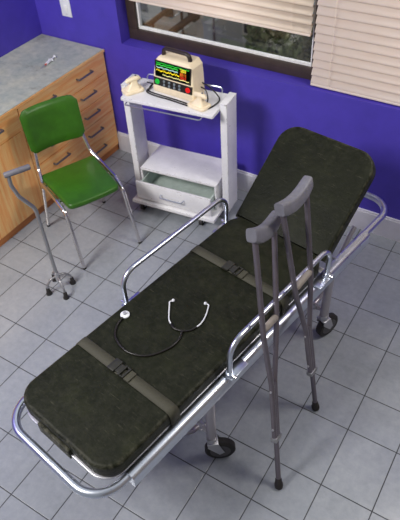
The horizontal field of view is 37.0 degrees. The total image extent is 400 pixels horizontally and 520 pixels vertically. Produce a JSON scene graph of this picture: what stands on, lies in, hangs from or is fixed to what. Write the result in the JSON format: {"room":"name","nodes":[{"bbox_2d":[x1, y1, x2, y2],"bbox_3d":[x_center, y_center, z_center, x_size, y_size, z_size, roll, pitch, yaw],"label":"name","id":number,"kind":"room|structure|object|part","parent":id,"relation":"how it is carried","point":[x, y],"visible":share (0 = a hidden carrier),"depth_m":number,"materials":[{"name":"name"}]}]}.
{"room":"examination room","nodes":[
{"label":"examination room","id":0,"kind":"room"},
{"bbox_2d":[0,0,42,56],"bbox_3d":[-2.721,-0.641,2.647,0.120,3.100,5.828,22,50,24],"label":"wall","id":1,"kind":"structure","parent":0,"point":[19,19],"depth_m":4.43,"materials":[{"name":"blue paint"}]},
{"bbox_2d":[0,148,399,519],"bbox_3d":[-0.458,1.372,2.713,5.265,0.100,5.828,22,50,24],"label":"floor","id":2,"kind":"structure","parent":0,"point":[340,460],"depth_m":3.25,"materials":[{"name":"tile"}]},
{"bbox_2d":[0,109,43,246],"bbox_3d":[-1.647,-0.503,4.038,0.635,0.853,0.898,22,50,24],"label":"base cabinet","id":3,"kind":"object","parent":2,"relation":"on","point":[15,214],"visible":0.84,"depth_m":4.12,"materials":[{"name":"brown wood"}]},
{"bbox_3d":[-1.433,-0.657,3.686,0.020,0.157,0.894,22,50,24],"label":"drawer","id":4,"kind":"part","parent":3,"relation":"part of","materials":[{"name":"brown wood"}]},
{"bbox_2d":[3,164,75,299],"bbox_3d":[-0.931,-0.158,3.550,0.179,0.966,0.170,8,46,13],"label":"cane","id":5,"kind":"object","parent":2,"relation":"on","point":[55,274],"visible":1,"depth_m":3.53,"materials":[{"name":"grey metal"}]},
{"bbox_3d":[-0.985,-0.478,3.213,0.146,0.033,0.032,-24,48,-20],"label":"handle","id":6,"kind":"part","parent":5,"relation":"part of","materials":[{"name":"grey rubber"}]},
{"bbox_2d":[17,53,118,207],"bbox_3d":[-1.170,-1.056,4.569,0.635,0.853,0.903,22,50,24],"label":"base cabinet","id":7,"kind":"object","parent":2,"relation":"on","point":[89,84],"visible":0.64,"depth_m":4.47,"materials":[{"name":"brown wood"}]},
{"bbox_3d":[-0.957,-1.211,4.216,0.020,0.154,0.899,22,50,24],"label":"drawer","id":8,"kind":"part","parent":7,"relation":"part of","materials":[{"name":"brown wood"}]},
{"bbox_3d":[-1.015,-0.748,4.411,0.035,0.014,0.166,22,50,24],"label":"handle","id":9,"kind":"part","parent":7,"relation":"part of","materials":[{"name":"black metal"}]},
{"bbox_3d":[-0.949,-1.097,4.327,0.020,0.154,0.899,22,50,24],"label":"drawer","id":10,"kind":"part","parent":7,"relation":"part of","materials":[{"name":"brown wood"}]},
{"bbox_3d":[-0.941,-0.984,4.438,0.020,0.154,0.899,22,50,24],"label":"drawer","id":11,"kind":"part","parent":7,"relation":"part of","materials":[{"name":"brown wood"}]},
{"bbox_3d":[-0.932,-0.871,4.548,0.020,0.154,0.899,22,50,24],"label":"drawer","id":12,"kind":"part","parent":7,"relation":"part of","materials":[{"name":"brown wood"}]},
{"bbox_3d":[-0.924,-0.757,4.659,0.020,0.154,0.899,22,50,24],"label":"drawer","id":13,"kind":"part","parent":7,"relation":"part of","materials":[{"name":"brown wood"}]},
{"bbox_3d":[-0.829,-1.333,4.314,0.035,0.014,0.166,22,50,24],"label":"handle","id":14,"kind":"part","parent":7,"relation":"part of","materials":[{"name":"black metal"}]},
{"bbox_3d":[-0.820,-1.220,4.425,0.035,0.014,0.166,22,50,24],"label":"handle","id":15,"kind":"part","parent":7,"relation":"part of","materials":[{"name":"black metal"}]},
{"bbox_3d":[-0.812,-1.106,4.535,0.035,0.014,0.166,22,50,24],"label":"handle","id":16,"kind":"part","parent":7,"relation":"part of","materials":[{"name":"black metal"}]},
{"bbox_3d":[-0.804,-0.993,4.646,0.035,0.014,0.166,22,50,24],"label":"handle","id":17,"kind":"part","parent":7,"relation":"part of","materials":[{"name":"black metal"}]},
{"bbox_2d":[19,95,141,269],"bbox_3d":[-0.796,-0.523,3.957,0.476,0.909,0.636,-27,49,-21],"label":"chair","id":18,"kind":"object","parent":2,"relation":"on","point":[46,124],"visible":1,"depth_m":3.91,"materials":[{"name":"green plastic"}]},
{"bbox_3d":[-1.015,-0.333,4.098,0.034,0.441,0.328,-30,50,-24],"label":"leg","id":19,"kind":"part","parent":18,"relation":"part of","materials":[{"name":"silver metal"}]},
{"bbox_3d":[-0.967,-0.892,3.905,0.396,0.293,0.098,-27,49,-21],"label":"backrest","id":20,"kind":"part","parent":18,"relation":"part of","materials":[{"name":"green leather"}]},
{"bbox_3d":[-0.961,-0.397,3.921,0.073,0.774,0.627,-23,47,-18],"label":"frame","id":21,"kind":"part","parent":18,"relation":"part of","materials":[{"name":"silver metal"}]},
{"bbox_3d":[-0.787,-0.512,3.949,0.398,0.042,0.440,-27,49,-21],"label":"seat","id":22,"kind":"part","parent":18,"relation":"part of","materials":[{"name":"green plastic"}]},
{"bbox_3d":[-0.621,-0.567,4.071,0.070,0.774,0.629,-32,51,-25],"label":"frame","id":23,"kind":"part","parent":18,"relation":"part of","materials":[{"name":"silver metal"}]},
{"bbox_2d":[121,74,236,225],"bbox_3d":[-0.129,-0.749,4.115,0.755,0.939,0.443,16,48,20],"label":"trolley","id":24,"kind":"object","parent":2,"relation":"on","point":[174,180],"visible":0.95,"depth_m":4.17,"materials":[{"name":"white paint"}]},
{"bbox_2d":[121,75,143,95],"bbox_3d":[-0.437,-1.133,3.839,0.135,0.104,0.095,-22,47,-18],"label":"paddle","id":25,"kind":"object","parent":24,"relation":"on","point":[133,87],"visible":1,"depth_m":3.83,"materials":[{"name":"beige plastic"}]},
{"bbox_3d":[-0.435,-1.103,3.869,0.135,0.020,0.095,-22,47,-18],"label":"plate","id":26,"kind":"part","parent":25,"relation":"part of","materials":[{"name":"beige plastic"}]},
{"bbox_3d":[-0.430,-1.158,3.821,0.109,0.038,0.033,-22,47,-18],"label":"handle","id":27,"kind":"part","parent":25,"relation":"part of","materials":[{"name":"beige plastic"}]},
{"bbox_3d":[-0.440,-0.882,4.220,0.051,0.847,0.159,16,48,20],"label":"post","id":28,"kind":"part","parent":24,"relation":"part of","materials":[{"name":"white paint"}]},
{"bbox_3d":[-0.235,-0.935,3.744,0.544,0.013,0.043,16,48,20],"label":"rail","id":29,"kind":"part","parent":24,"relation":"part of","materials":[{"name":"metal"}]},
{"bbox_3d":[-0.201,-0.424,4.178,0.190,0.015,0.040,16,48,20],"label":"handle","id":30,"kind":"part","parent":24,"relation":"part of","materials":[{"name":"metal"}]},
{"bbox_3d":[-0.189,-0.436,4.201,0.585,0.144,0.019,16,48,20],"label":"drawer","id":31,"kind":"part","parent":24,"relation":"part of","materials":[{"name":"white paint"}]},
{"bbox_2d":[121,78,226,118],"bbox_3d":[-0.157,-1.038,3.813,0.655,0.022,0.285,16,48,20],"label":"shelf","id":32,"kind":"object","parent":24,"relation":"on","point":[142,98],"depth_m":3.76,"materials":[{"name":"white paint"}]},
{"bbox_2d":[132,195,222,223],"bbox_3d":[-0.109,-0.481,4.378,0.655,0.024,0.420,16,48,20],"label":"shelf","id":33,"kind":"object","parent":24,"relation":"attached to","point":[216,211],"depth_m":4.24,"materials":[{"name":"white paint"}]},
{"bbox_3d":[-0.116,-0.538,4.314,0.555,0.110,0.315,16,48,20],"label":"drawer","id":34,"kind":"part","parent":24,"relation":"part of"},
{"bbox_2d":[140,145,221,187],"bbox_3d":[-0.092,-0.677,4.269,0.595,0.018,0.310,16,48,20],"label":"shelf","id":35,"kind":"object","parent":24,"relation":"attached to","point":[194,167],"depth_m":4.25,"materials":[{"name":"white paint"}]},
{"bbox_2d":[146,46,219,108],"bbox_3d":[-0.124,-1.155,3.712,0.528,0.286,0.211,24,51,26],"label":"defibrillator","id":36,"kind":"object","parent":24,"relation":"on","point":[177,73],"visible":0.96,"depth_m":3.70,"materials":[{"name":"beige plastic"}]},
{"bbox_3d":[-0.170,-1.095,3.749,0.300,0.050,0.012,24,51,26],"label":"control panel","id":37,"kind":"part","parent":36,"relation":"part of","materials":[{"name":"black plastic"}]},
{"bbox_3d":[-0.143,-1.261,3.662,0.230,0.062,0.031,24,51,26],"label":"handle","id":38,"kind":"part","parent":36,"relation":"part of","materials":[{"name":"plastic"}]},
{"bbox_3d":[-0.104,-1.148,3.882,0.554,0.046,0.019,16,48,20],"label":"rail","id":39,"kind":"part","parent":24,"relation":"part of","materials":[{"name":"metal"}]},
{"bbox_2d":[188,91,210,111],"bbox_3d":[-0.006,-0.985,3.657,0.135,0.104,0.095,31,54,30],"label":"paddle","id":40,"kind":"object","parent":24,"relation":"on","point":[199,104],"visible":1,"depth_m":3.64,"materials":[{"name":"beige plastic"}]},
{"bbox_3d":[-0.004,-0.955,3.686,0.135,0.020,0.095,31,54,30],"label":"plate","id":41,"kind":"part","parent":40,"relation":"part of","materials":[{"name":"beige plastic"}]},
{"bbox_3d":[0.000,-1.002,3.631,0.109,0.038,0.033,31,54,30],"label":"handle","id":42,"kind":"part","parent":40,"relation":"part of","materials":[{"name":"beige plastic"}]},
{"bbox_3d":[0.195,-0.695,3.981,0.051,0.847,0.159,16,48,20],"label":"post","id":43,"kind":"part","parent":24,"relation":"part of","materials":[{"name":"white paint"}]},
{"bbox_2d":[11,127,387,498],"bbox_3d":[0.142,0.229,3.019,0.736,1.045,2.298,30,54,30],"label":"gurney","id":44,"kind":"object","parent":2,"relation":"on","point":[113,411],"visible":0.94,"depth_m":2.73,"materials":[{"name":"leather"}]},
{"bbox_2d":[107,358,124,372],"bbox_3d":[-0.357,0.457,2.570,0.063,0.013,0.062,30,54,30],"label":"buckle","id":45,"kind":"object","parent":44,"relation":"attached to","point":[115,365],"depth_m":2.57,"materials":[{"name":"plastic"}]},
{"bbox_2d":[114,299,208,356],"bbox_3d":[-0.163,0.297,2.719,0.461,0.024,0.291,-13,45,-9],"label":"stethoscope","id":46,"kind":"object","parent":44,"relation":"on","point":[124,314],"visible":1,"depth_m":2.70,"materials":[{"name":"black rubber"},{"name":"brushed steel"},{"name":"white plastic"}]},
{"bbox_3d":[-0.070,0.302,2.780,0.580,0.078,1.505,30,54,30],"label":"mattress","id":47,"kind":"part","parent":44,"relation":"part of","materials":[{"name":"black leather"}]},
{"bbox_3d":[-0.109,-0.062,3.058,0.025,0.232,0.794,30,54,30],"label":"rail","id":48,"kind":"part","parent":44,"relation":"part of","materials":[{"name":"metal"}]},
{"bbox_3d":[0.049,0.733,2.753,0.051,0.356,0.046,30,54,30],"label":"leg","id":49,"kind":"part","parent":44,"relation":"part of","materials":[{"name":"metal"}]},
{"bbox_2d":[221,260,236,271],"bbox_3d":[0.149,0.034,2.966,0.063,0.013,0.062,30,54,30],"label":"buckle","id":50,"kind":"object","parent":44,"relation":"attached to","point":[228,265],"depth_m":2.96,"materials":[{"name":"plastic"}]},
{"bbox_3d":[0.379,0.219,2.734,0.025,0.232,0.794,30,54,30],"label":"rail","id":51,"kind":"part","parent":44,"relation":"part of","materials":[{"name":"metal"}]},
{"bbox_3d":[0.561,-0.369,3.150,0.574,0.416,0.492,30,54,30],"label":"backrest","id":52,"kind":"part","parent":44,"relation":"part of","materials":[{"name":"black leather"}]},
{"bbox_3d":[0.694,0.194,3.257,0.051,0.356,0.046,30,54,30],"label":"leg","id":53,"kind":"part","parent":44,"relation":"part of","materials":[{"name":"metal"}]},
{"bbox_2d":[246,210,282,489],"bbox_3d":[0.288,0.416,2.657,0.160,1.275,0.677,-2,44,2],"label":"crutch","id":54,"kind":"object","parent":2,"relation":"on","point":[268,228],"visible":0.99,"depth_m":2.56,"materials":[{"name":"grey metal"}]},
{"bbox_2d":[274,176,319,410],"bbox_3d":[0.515,0.219,2.813,0.302,1.308,0.245,22,50,24],"label":"crutch","id":55,"kind":"object","parent":2,"relation":"on","point":[300,195],"visible":1,"depth_m":2.62,"materials":[{"name":"grey metal"}]},
{"bbox_3d":[-2.139,0.068,3.489,0.635,0.853,0.963,22,50,24],"label":"base cabinet","id":56,"kind":"object","parent":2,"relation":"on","visible":0},
{"bbox_2d":[0,34,104,119],"bbox_3d":[-1.700,-0.805,3.724,0.616,0.022,2.774,22,50,24],"label":"countertop","id":57,"kind":"structure","parent":56,"relation":"on","point":[22,78],"depth_m":4.25,"materials":[{"name":"grey stone"}]},
{"bbox_2d":[41,55,55,68],"bbox_3d":[-1.088,-1.412,4.269,0.040,0.021,0.194,12,47,16],"label":"syringe","id":58,"kind":"object","parent":57,"relation":"on","point":[54,56],"visible":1,"depth_m":4.27,"materials":[{"name":"white plastic"}]},
{"bbox_2d":[35,0,399,219],"bbox_3d":[0.983,-1.459,3.213,5.145,3.100,0.250,22,50,24],"label":"wall","id":59,"kind":"structure","parent":0,"point":[268,103],"depth_m":4.06,"materials":[{"name":"blue paint"}]},
{"bbox_2d":[59,0,71,17],"bbox_3d":[-0.982,-1.857,4.338,0.095,0.180,0.013,22,50,24],"label":"wall plate","id":60,"kind":"object","parent":59,"relation":"attached to","point":[65,4],"visible":1,"depth_m":4.35,"materials":[{"name":"white plastic"}]},
{"bbox_2d":[125,0,317,79],"bbox_3d":[1.105,-1.465,3.106,3.855,1.355,0.060,22,50,24],"label":"window","id":61,"kind":"structure","parent":59,"relation":"in","point":[140,28],"depth_m":4.02,"materials":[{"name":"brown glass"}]},
{"bbox_3d":[1.106,-1.466,3.107,3.691,1.191,0.004,22,50,24],"label":"glass","id":62,"kind":"part","parent":61,"relation":"part of","materials":[{"name":"clear glass"}]},
{"bbox_2d":[129,0,314,36],"bbox_3d":[0.063,-1.917,3.441,1.340,1.030,0.052,22,50,24],"label":"window blind","id":63,"kind":"object","parent":61,"relation":"attached to","point":[290,16],"visible":1,"depth_m":3.62,"materials":[{"name":"beige plastic"}]},
{"bbox_2d":[117,131,399,241],"bbox_3d":[1.248,-0.226,4.031,4.530,0.170,0.018,22,50,24],"label":"baseboard","id":64,"kind":"structure","parent":59,"relation":"attached to","point":[389,228],"depth_m":4.11,"materials":[{"name":"white paint"}]},
{"bbox_2d":[310,0,399,105],"bbox_3d":[1.663,-1.167,2.769,2.372,1.327,0.052,22,50,24],"label":"window blind","id":65,"kind":"object","parent":59,"relation":"attached to","point":[356,48],"visible":1,"depth_m":3.41,"materials":[{"name":"beige plastic"}]},
{"bbox_3d":[0.746,-1.506,3.196,0.002,1.285,0.002,22,50,24],"label":"ladder cord","id":66,"kind":"part","parent":65,"relation":"part of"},
{"bbox_3d":[1.697,-0.700,3.227,2.372,0.016,0.036,22,50,24],"label":"rail","id":67,"kind":"part","parent":65,"relation":"part of","materials":[{"name":"beige plastic"}]},
{"label":"outside","id":68,"kind":"structure","parent":0,"visible":0},
{"bbox_3d":[2.339,-4.758,13.155,26.000,0.200,16.222,22,50,24],"label":"ground","id":69,"kind":"structure","parent":68,"visible":0},
{"bbox_2d":[149,8,241,46],"bbox_3d":[-0.414,-4.024,10.497,2.867,2.742,1.155,22,50,24],"label":"staircase","id":70,"kind":"structure","parent":69,"relation":"on","point":[206,27],"depth_m":9.79,"materials":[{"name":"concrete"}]},
{"bbox_3d":[-0.793,-3.987,9.987,2.648,2.044,0.080,22,50,24],"label":"handrail","id":71,"kind":"part","parent":70,"relation":"part of","materials":[{"name":"brown paint"}]},
{"bbox_2d":[140,0,315,47],"bbox_3d":[1.748,-6.471,10.510,18.000,6.000,3.060,22,50,24],"label":"building","id":72,"kind":"structure","parent":69,"relation":"on","point":[171,18],"depth_m":11.87,"materials":[{"name":"grey concrete"}]},
{"bbox_2d":[242,24,303,59],"bbox_3d":[1.143,-2.872,9.428,0.878,2.428,0.932,22,50,24],"label":"shrub","id":73,"kind":"object","parent":69,"relation":"on","point":[285,44],"visible":0.31,"depth_m":8.74,"materials":[{"name":"green plant"}]},
{"bbox_2d":[297,24,313,61],"bbox_3d":[1.933,-3.140,10.101,0.760,1.792,0.770,22,50,24],"label":"shrub","id":74,"kind":"object","parent":69,"relation":"on","point":[305,55],"visible":0.17,"depth_m":9.60,"materials":[{"name":"green plant"}]}
]}

